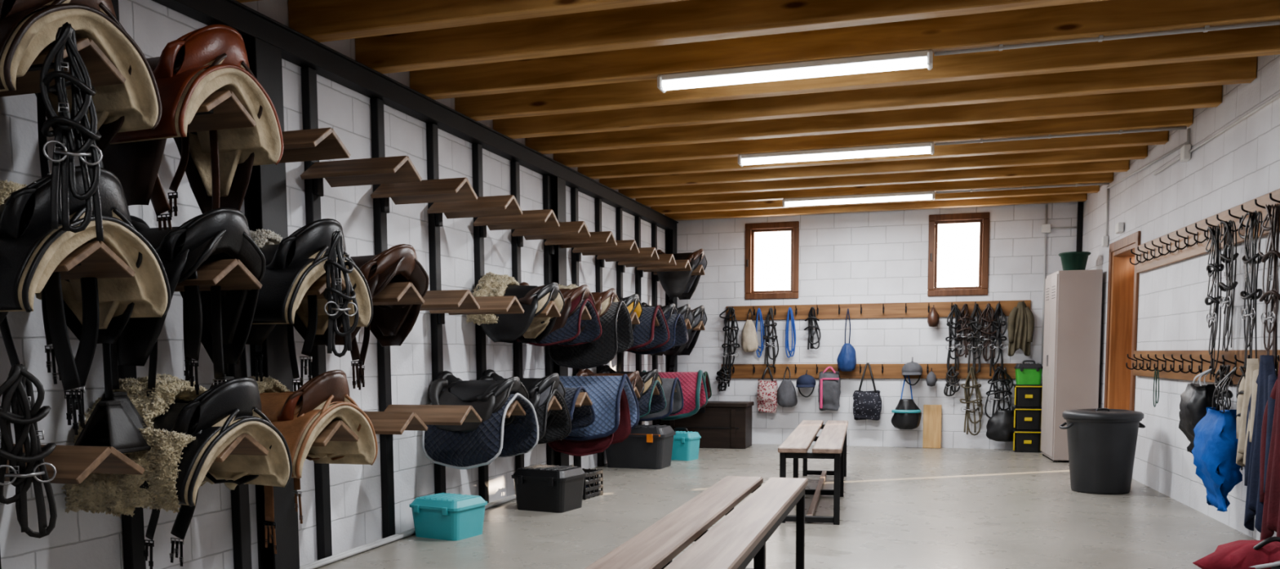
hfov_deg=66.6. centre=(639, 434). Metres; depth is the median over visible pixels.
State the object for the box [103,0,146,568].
steel post
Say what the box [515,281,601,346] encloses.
saddle
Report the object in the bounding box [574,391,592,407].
rack
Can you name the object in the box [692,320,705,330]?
rack
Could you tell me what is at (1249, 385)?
towel
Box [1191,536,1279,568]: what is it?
backpack
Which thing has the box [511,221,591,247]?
rack
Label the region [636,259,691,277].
rack
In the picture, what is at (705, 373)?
pad
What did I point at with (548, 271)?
steel post
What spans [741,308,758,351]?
bag
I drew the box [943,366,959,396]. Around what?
bridle
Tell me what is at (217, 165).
saddle
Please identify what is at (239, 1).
ceiling beam
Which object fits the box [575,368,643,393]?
saddle
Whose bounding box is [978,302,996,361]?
bridle
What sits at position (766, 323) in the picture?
bridle
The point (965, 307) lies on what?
bridle
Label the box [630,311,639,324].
rack
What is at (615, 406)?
pad
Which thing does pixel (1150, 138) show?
ceiling beam
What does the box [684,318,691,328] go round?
rack
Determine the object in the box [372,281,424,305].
rack
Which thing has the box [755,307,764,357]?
halter
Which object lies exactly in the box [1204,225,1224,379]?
bridle
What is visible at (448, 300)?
rack
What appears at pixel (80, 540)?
wall
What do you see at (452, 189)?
rack
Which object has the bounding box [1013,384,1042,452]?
organizer
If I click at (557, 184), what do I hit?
steel column
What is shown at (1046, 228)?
conduit
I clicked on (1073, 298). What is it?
locker
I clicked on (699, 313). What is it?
saddle
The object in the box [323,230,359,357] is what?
bridle
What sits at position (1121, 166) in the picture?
ceiling beam
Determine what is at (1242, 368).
bridle
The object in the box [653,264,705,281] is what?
rack
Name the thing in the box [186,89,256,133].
rack
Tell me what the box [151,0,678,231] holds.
beam
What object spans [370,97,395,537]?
steel post
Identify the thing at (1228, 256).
bridle
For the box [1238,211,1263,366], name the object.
bridle
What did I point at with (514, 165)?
steel post
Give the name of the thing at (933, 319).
pouch
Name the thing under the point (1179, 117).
ceiling beam
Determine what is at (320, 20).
ceiling beam
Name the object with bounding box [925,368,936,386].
pouch
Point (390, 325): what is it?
saddle
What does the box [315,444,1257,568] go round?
floor
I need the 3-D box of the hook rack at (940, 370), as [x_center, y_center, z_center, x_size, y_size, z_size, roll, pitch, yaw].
[2.779,-0.772,11.847,3.660,0.180,0.098,1,5,17]
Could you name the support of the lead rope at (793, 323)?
hanging from the hook rack at (916, 309)
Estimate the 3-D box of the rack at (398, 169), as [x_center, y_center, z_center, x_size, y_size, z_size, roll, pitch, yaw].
[-1.496,-1.389,5.238,0.565,0.178,0.291,1,5,17]
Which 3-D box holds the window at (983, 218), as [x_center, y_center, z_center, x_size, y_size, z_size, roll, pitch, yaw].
[3.754,-2.120,11.498,0.680,0.955,0.120,1,5,17]
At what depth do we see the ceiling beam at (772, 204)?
10.83 m
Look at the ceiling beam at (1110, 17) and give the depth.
5.51 m
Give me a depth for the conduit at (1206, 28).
5.36 m
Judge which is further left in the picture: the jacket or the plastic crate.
the plastic crate
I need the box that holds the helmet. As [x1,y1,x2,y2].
[902,356,922,385]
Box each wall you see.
[0,0,665,568]
[675,201,1077,448]
[1081,54,1279,540]
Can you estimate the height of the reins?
0.521 m
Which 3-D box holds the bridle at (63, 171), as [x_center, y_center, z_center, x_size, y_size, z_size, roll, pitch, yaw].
[-1.777,-0.945,3.048,0.166,0.660,0.092,-4,6,-34]
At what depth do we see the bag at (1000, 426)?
11.27 m
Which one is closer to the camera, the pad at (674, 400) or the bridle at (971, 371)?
the pad at (674, 400)
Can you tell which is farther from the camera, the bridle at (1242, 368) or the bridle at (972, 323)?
the bridle at (972, 323)
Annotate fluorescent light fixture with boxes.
[657,49,933,93]
[737,142,934,166]
[782,191,935,207]
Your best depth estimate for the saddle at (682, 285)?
11.46 m
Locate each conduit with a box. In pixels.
[933,20,1279,193]
[1040,204,1077,364]
[1101,93,1279,247]
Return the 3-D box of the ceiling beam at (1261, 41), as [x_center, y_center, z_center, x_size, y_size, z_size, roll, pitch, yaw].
[1.188,-2.305,6.213,5.204,0.210,0.110,1,5,17]
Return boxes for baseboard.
[299,493,515,568]
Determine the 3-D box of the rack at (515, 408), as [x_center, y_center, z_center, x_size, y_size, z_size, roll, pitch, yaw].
[-1.095,-0.148,6.637,0.565,0.178,0.291,1,5,17]
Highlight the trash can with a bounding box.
[1058,408,1145,494]
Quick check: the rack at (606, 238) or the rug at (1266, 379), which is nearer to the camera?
the rug at (1266, 379)
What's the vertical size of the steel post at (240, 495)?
2.698 m
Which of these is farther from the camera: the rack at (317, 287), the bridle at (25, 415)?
the rack at (317, 287)
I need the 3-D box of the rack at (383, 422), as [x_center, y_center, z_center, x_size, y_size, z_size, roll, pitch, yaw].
[-1.488,-0.039,5.351,0.565,0.178,0.291,1,5,17]
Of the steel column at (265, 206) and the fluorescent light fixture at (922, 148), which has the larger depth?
the fluorescent light fixture at (922, 148)
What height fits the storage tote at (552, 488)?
0.310 m
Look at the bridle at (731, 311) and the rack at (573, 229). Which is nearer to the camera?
the rack at (573, 229)
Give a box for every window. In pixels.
[745,221,799,299]
[927,212,990,296]
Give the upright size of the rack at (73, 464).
0.178 m
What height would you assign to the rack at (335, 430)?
0.178 m
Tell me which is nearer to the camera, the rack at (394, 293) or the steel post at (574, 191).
the rack at (394, 293)
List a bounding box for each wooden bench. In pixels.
[584,475,808,568]
[777,420,848,524]
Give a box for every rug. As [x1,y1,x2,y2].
[1244,355,1278,533]
[1259,360,1279,540]
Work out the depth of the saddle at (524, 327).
7.04 m
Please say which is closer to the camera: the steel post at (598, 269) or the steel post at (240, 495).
the steel post at (240, 495)
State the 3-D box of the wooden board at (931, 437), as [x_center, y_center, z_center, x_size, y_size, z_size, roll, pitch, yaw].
[3.499,-0.099,11.674,0.210,0.519,0.071,1,5,17]
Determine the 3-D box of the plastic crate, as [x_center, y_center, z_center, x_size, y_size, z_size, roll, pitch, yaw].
[-0.529,0.371,7.914,0.354,0.254,0.314,2,5,25]
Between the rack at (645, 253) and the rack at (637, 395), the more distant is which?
the rack at (645, 253)
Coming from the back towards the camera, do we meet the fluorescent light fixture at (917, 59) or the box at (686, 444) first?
the box at (686, 444)
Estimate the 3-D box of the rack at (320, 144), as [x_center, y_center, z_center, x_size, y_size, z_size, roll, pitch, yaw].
[-1.693,-1.335,4.595,0.565,0.178,0.291,1,5,17]
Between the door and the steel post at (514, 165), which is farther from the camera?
the door
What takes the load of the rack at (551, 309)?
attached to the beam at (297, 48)
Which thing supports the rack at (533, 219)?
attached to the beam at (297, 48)
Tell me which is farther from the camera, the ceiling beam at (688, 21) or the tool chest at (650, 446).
the tool chest at (650, 446)
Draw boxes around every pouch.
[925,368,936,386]
[927,305,939,327]
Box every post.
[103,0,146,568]
[226,360,252,568]
[301,66,332,559]
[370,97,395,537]
[426,123,445,493]
[471,143,488,502]
[510,160,524,471]
[542,175,555,465]
[570,187,581,467]
[595,198,604,466]
[616,208,623,371]
[635,216,641,425]
[651,223,657,425]
[1075,201,1083,251]
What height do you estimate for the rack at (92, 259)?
0.178 m
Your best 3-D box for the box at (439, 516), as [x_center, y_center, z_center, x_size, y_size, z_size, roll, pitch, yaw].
[-1.224,0.518,6.225,0.399,0.250,0.349,2,5,29]
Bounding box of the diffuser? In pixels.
[785,195,932,206]
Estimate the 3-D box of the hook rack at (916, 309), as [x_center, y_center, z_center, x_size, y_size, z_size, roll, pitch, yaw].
[2.798,-1.498,11.780,3.590,0.180,0.098,1,5,17]
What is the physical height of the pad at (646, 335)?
0.467 m
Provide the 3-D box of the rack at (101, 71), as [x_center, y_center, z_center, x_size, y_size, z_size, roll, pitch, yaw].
[-2.086,-1.225,3.308,0.565,0.178,0.291,1,5,17]
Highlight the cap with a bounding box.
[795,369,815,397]
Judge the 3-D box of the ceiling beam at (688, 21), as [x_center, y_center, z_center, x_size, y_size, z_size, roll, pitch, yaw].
[0.862,-2.204,5.020,5.278,0.210,0.110,1,5,17]
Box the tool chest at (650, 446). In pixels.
[605,424,675,469]
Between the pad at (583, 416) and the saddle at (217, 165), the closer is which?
the saddle at (217, 165)
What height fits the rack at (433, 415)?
0.178 m
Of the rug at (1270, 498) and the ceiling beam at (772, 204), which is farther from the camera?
the ceiling beam at (772, 204)
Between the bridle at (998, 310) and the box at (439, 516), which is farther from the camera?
the bridle at (998, 310)
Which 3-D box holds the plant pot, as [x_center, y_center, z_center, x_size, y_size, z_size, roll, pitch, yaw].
[4.548,-1.802,10.207,0.316,0.200,0.316,1,5,17]
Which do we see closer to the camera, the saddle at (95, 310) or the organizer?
the saddle at (95, 310)
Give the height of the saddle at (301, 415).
0.878 m
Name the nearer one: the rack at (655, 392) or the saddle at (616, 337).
the saddle at (616, 337)
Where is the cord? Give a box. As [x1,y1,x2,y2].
[1152,368,1159,407]
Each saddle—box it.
[0,0,161,177]
[0,165,171,453]
[61,373,292,568]
[93,207,265,444]
[102,24,283,230]
[240,218,373,391]
[249,369,377,554]
[326,244,428,390]
[422,370,538,469]
[466,271,564,343]
[479,368,571,444]
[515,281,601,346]
[547,284,633,368]
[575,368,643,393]
[599,364,666,417]
[617,293,642,330]
[640,302,693,355]
[656,248,706,304]
[659,304,706,372]
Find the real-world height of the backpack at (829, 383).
0.542 m
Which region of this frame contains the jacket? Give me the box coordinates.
[1007,301,1034,355]
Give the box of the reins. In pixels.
[804,306,821,349]
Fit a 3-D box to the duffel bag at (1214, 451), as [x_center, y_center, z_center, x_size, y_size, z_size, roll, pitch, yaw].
[3.584,0.022,6.022,0.251,0.878,0.400,1,5,13]
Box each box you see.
[408,492,487,540]
[671,427,701,460]
[1014,360,1042,384]
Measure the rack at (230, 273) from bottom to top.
0.178 m
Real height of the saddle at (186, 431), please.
0.852 m
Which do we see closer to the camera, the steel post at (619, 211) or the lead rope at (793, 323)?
the steel post at (619, 211)
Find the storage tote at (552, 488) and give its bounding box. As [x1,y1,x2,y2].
[511,464,586,512]
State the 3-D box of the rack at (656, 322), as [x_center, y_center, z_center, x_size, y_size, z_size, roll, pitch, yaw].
[-0.116,-1.115,9.797,0.565,0.178,0.291,1,5,17]
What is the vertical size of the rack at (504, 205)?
0.178 m
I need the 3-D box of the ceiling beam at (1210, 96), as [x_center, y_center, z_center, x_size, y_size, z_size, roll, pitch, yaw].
[1.513,-2.406,7.406,5.129,0.210,0.110,1,5,17]
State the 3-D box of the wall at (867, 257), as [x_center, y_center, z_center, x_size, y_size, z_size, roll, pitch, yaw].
[2.836,-1.377,11.946,5.058,3.030,0.220,1,5,17]
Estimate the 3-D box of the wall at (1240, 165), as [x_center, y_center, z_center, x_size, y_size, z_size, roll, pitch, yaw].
[3.430,-0.723,4.046,0.221,3.030,15.042,1,5,13]
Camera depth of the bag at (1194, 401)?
6.37 m
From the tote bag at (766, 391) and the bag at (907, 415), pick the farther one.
the tote bag at (766, 391)
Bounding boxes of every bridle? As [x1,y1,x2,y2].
[0,364,57,537]
[39,22,103,240]
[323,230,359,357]
[715,365,731,391]
[719,306,740,386]
[763,307,778,368]
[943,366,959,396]
[945,304,963,373]
[955,303,973,357]
[959,366,982,435]
[966,303,984,374]
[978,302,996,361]
[984,366,1013,417]
[988,302,1007,376]
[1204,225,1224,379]
[1213,364,1233,410]
[1217,219,1239,351]
[1235,365,1246,470]
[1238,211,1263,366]
[1257,203,1279,368]
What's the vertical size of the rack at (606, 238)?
0.178 m
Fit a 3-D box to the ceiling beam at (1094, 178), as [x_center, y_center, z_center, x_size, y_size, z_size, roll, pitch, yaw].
[2.327,-2.659,10.388,4.943,0.210,0.110,1,5,17]
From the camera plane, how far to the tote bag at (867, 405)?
11.77 m
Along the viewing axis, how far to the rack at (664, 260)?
10.30 m
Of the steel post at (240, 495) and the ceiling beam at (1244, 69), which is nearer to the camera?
the steel post at (240, 495)
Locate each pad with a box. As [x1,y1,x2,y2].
[547,373,639,456]
[564,386,595,430]
[626,305,670,351]
[627,302,688,354]
[639,377,683,421]
[642,369,707,420]
[702,371,711,399]
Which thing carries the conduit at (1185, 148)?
attached to the wall at (1240, 165)
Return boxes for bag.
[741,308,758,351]
[756,366,777,413]
[777,366,797,407]
[836,308,856,371]
[853,362,881,420]
[891,375,921,429]
[986,366,1021,441]
[1178,368,1220,453]
[1191,367,1242,511]
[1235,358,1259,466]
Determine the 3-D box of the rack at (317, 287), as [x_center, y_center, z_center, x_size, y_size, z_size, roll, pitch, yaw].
[-1.689,-0.677,4.649,0.565,0.178,0.291,1,5,17]
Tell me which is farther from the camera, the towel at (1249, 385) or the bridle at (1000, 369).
the bridle at (1000, 369)
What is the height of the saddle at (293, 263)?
0.966 m
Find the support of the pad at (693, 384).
on the rack
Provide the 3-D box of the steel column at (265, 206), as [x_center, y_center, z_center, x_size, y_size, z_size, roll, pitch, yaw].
[-1.887,-0.602,4.973,0.101,2.698,0.200,1,5,17]
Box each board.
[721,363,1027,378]
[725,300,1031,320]
[922,404,942,448]
[1125,349,1279,385]
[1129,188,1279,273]
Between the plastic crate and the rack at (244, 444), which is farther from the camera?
the plastic crate
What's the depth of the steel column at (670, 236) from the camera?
12.37 m
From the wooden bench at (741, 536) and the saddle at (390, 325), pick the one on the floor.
the wooden bench at (741, 536)
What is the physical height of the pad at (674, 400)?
0.479 m
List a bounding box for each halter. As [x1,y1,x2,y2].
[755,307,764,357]
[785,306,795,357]
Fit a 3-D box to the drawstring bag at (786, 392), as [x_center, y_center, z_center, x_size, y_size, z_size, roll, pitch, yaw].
[1.818,-0.594,12.053,0.255,0.502,0.149,1,5,17]
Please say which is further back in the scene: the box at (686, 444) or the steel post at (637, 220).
the steel post at (637, 220)
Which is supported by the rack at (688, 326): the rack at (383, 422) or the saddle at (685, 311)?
the saddle at (685, 311)
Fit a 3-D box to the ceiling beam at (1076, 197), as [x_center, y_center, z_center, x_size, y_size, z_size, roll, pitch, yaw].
[2.653,-2.760,11.581,4.869,0.210,0.110,1,5,17]
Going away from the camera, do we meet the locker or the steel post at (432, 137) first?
the steel post at (432, 137)
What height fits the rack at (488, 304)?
0.178 m
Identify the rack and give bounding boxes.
[0,37,125,97]
[4,444,144,484]
[53,240,135,279]
[174,258,262,291]
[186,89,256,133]
[213,433,268,462]
[278,127,350,163]
[300,155,422,196]
[302,272,351,298]
[311,420,359,446]
[364,411,427,434]
[370,177,477,213]
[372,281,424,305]
[384,404,482,425]
[420,289,479,311]
[426,195,522,226]
[429,295,524,324]
[473,208,559,237]
[505,400,525,417]
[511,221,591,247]
[534,301,560,317]
[544,231,617,254]
[547,395,562,411]
[572,240,639,261]
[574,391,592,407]
[581,305,591,319]
[596,247,658,267]
[617,253,675,272]
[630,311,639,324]
[633,386,639,397]
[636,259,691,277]
[652,384,659,395]
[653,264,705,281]
[654,316,659,325]
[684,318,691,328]
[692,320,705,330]
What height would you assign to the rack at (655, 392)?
0.178 m
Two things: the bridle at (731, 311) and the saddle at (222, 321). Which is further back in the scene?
the bridle at (731, 311)
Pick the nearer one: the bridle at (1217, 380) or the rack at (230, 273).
the rack at (230, 273)
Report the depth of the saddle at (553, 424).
7.20 m
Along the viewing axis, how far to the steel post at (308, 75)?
5.37 m
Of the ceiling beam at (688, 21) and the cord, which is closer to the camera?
the ceiling beam at (688, 21)
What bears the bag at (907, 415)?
hanging from the hook rack at (940, 370)
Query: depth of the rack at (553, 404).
7.26 m
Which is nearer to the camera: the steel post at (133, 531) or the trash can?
the steel post at (133, 531)
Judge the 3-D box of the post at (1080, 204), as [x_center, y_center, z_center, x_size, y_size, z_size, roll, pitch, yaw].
[4.995,-1.323,11.145,0.050,3.030,0.050,1,5,17]
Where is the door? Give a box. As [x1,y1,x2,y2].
[1103,231,1141,410]
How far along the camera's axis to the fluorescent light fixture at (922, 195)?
10.35 m
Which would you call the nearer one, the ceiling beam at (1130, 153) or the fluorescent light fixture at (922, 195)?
the ceiling beam at (1130, 153)
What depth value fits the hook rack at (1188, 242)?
7.00 m
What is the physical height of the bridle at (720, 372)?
0.324 m
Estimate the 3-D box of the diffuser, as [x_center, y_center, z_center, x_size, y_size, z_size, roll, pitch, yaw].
[2.321,-2.492,10.404,1.530,0.039,0.100,1,5,17]
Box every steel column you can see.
[244,37,299,568]
[551,176,568,466]
[665,230,677,372]
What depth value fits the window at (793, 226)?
12.12 m
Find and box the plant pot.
[1057,251,1090,270]
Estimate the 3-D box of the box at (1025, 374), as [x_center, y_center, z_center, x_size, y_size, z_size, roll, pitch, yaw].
[4.451,-0.716,11.163,0.294,0.278,0.264,1,5,17]
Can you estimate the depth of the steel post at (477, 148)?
7.26 m
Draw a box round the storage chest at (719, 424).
[660,400,754,448]
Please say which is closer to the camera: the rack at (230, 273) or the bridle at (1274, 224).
the rack at (230, 273)
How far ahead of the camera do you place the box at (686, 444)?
10.50 m
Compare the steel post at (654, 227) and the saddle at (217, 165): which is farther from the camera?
the steel post at (654, 227)
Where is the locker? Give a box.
[1040,269,1102,462]
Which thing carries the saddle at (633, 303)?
on the rack at (634, 319)
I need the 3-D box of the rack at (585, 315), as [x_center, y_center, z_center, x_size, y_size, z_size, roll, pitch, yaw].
[-0.706,-0.950,7.867,0.565,0.178,0.291,1,5,17]
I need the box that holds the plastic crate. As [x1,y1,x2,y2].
[568,464,603,499]
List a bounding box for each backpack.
[817,366,840,410]
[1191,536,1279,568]
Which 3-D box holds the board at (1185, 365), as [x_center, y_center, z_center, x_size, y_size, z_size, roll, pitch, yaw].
[3.779,-0.432,6.253,0.121,0.220,5.009,1,5,13]
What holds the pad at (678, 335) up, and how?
on the rack
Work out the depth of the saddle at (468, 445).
6.43 m
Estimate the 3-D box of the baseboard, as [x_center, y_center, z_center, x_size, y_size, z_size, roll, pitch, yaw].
[-1.585,0.657,5.890,0.063,0.028,4.200,1,5,17]
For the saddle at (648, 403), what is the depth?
9.67 m
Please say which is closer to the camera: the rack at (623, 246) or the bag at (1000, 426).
the rack at (623, 246)
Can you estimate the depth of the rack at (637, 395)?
9.19 m
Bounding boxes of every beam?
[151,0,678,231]
[235,0,260,3]
[288,0,687,42]
[355,0,1108,74]
[409,0,1279,99]
[454,24,1279,120]
[493,56,1257,138]
[524,84,1222,154]
[553,108,1193,167]
[577,130,1168,179]
[599,145,1147,189]
[618,160,1129,198]
[635,172,1113,206]
[650,185,1099,213]
[664,193,1087,220]
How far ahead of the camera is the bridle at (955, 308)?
11.47 m
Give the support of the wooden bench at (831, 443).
on the floor
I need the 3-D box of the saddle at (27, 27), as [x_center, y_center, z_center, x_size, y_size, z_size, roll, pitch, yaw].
[-2.067,-1.069,3.309,0.619,0.946,0.640,0,5,18]

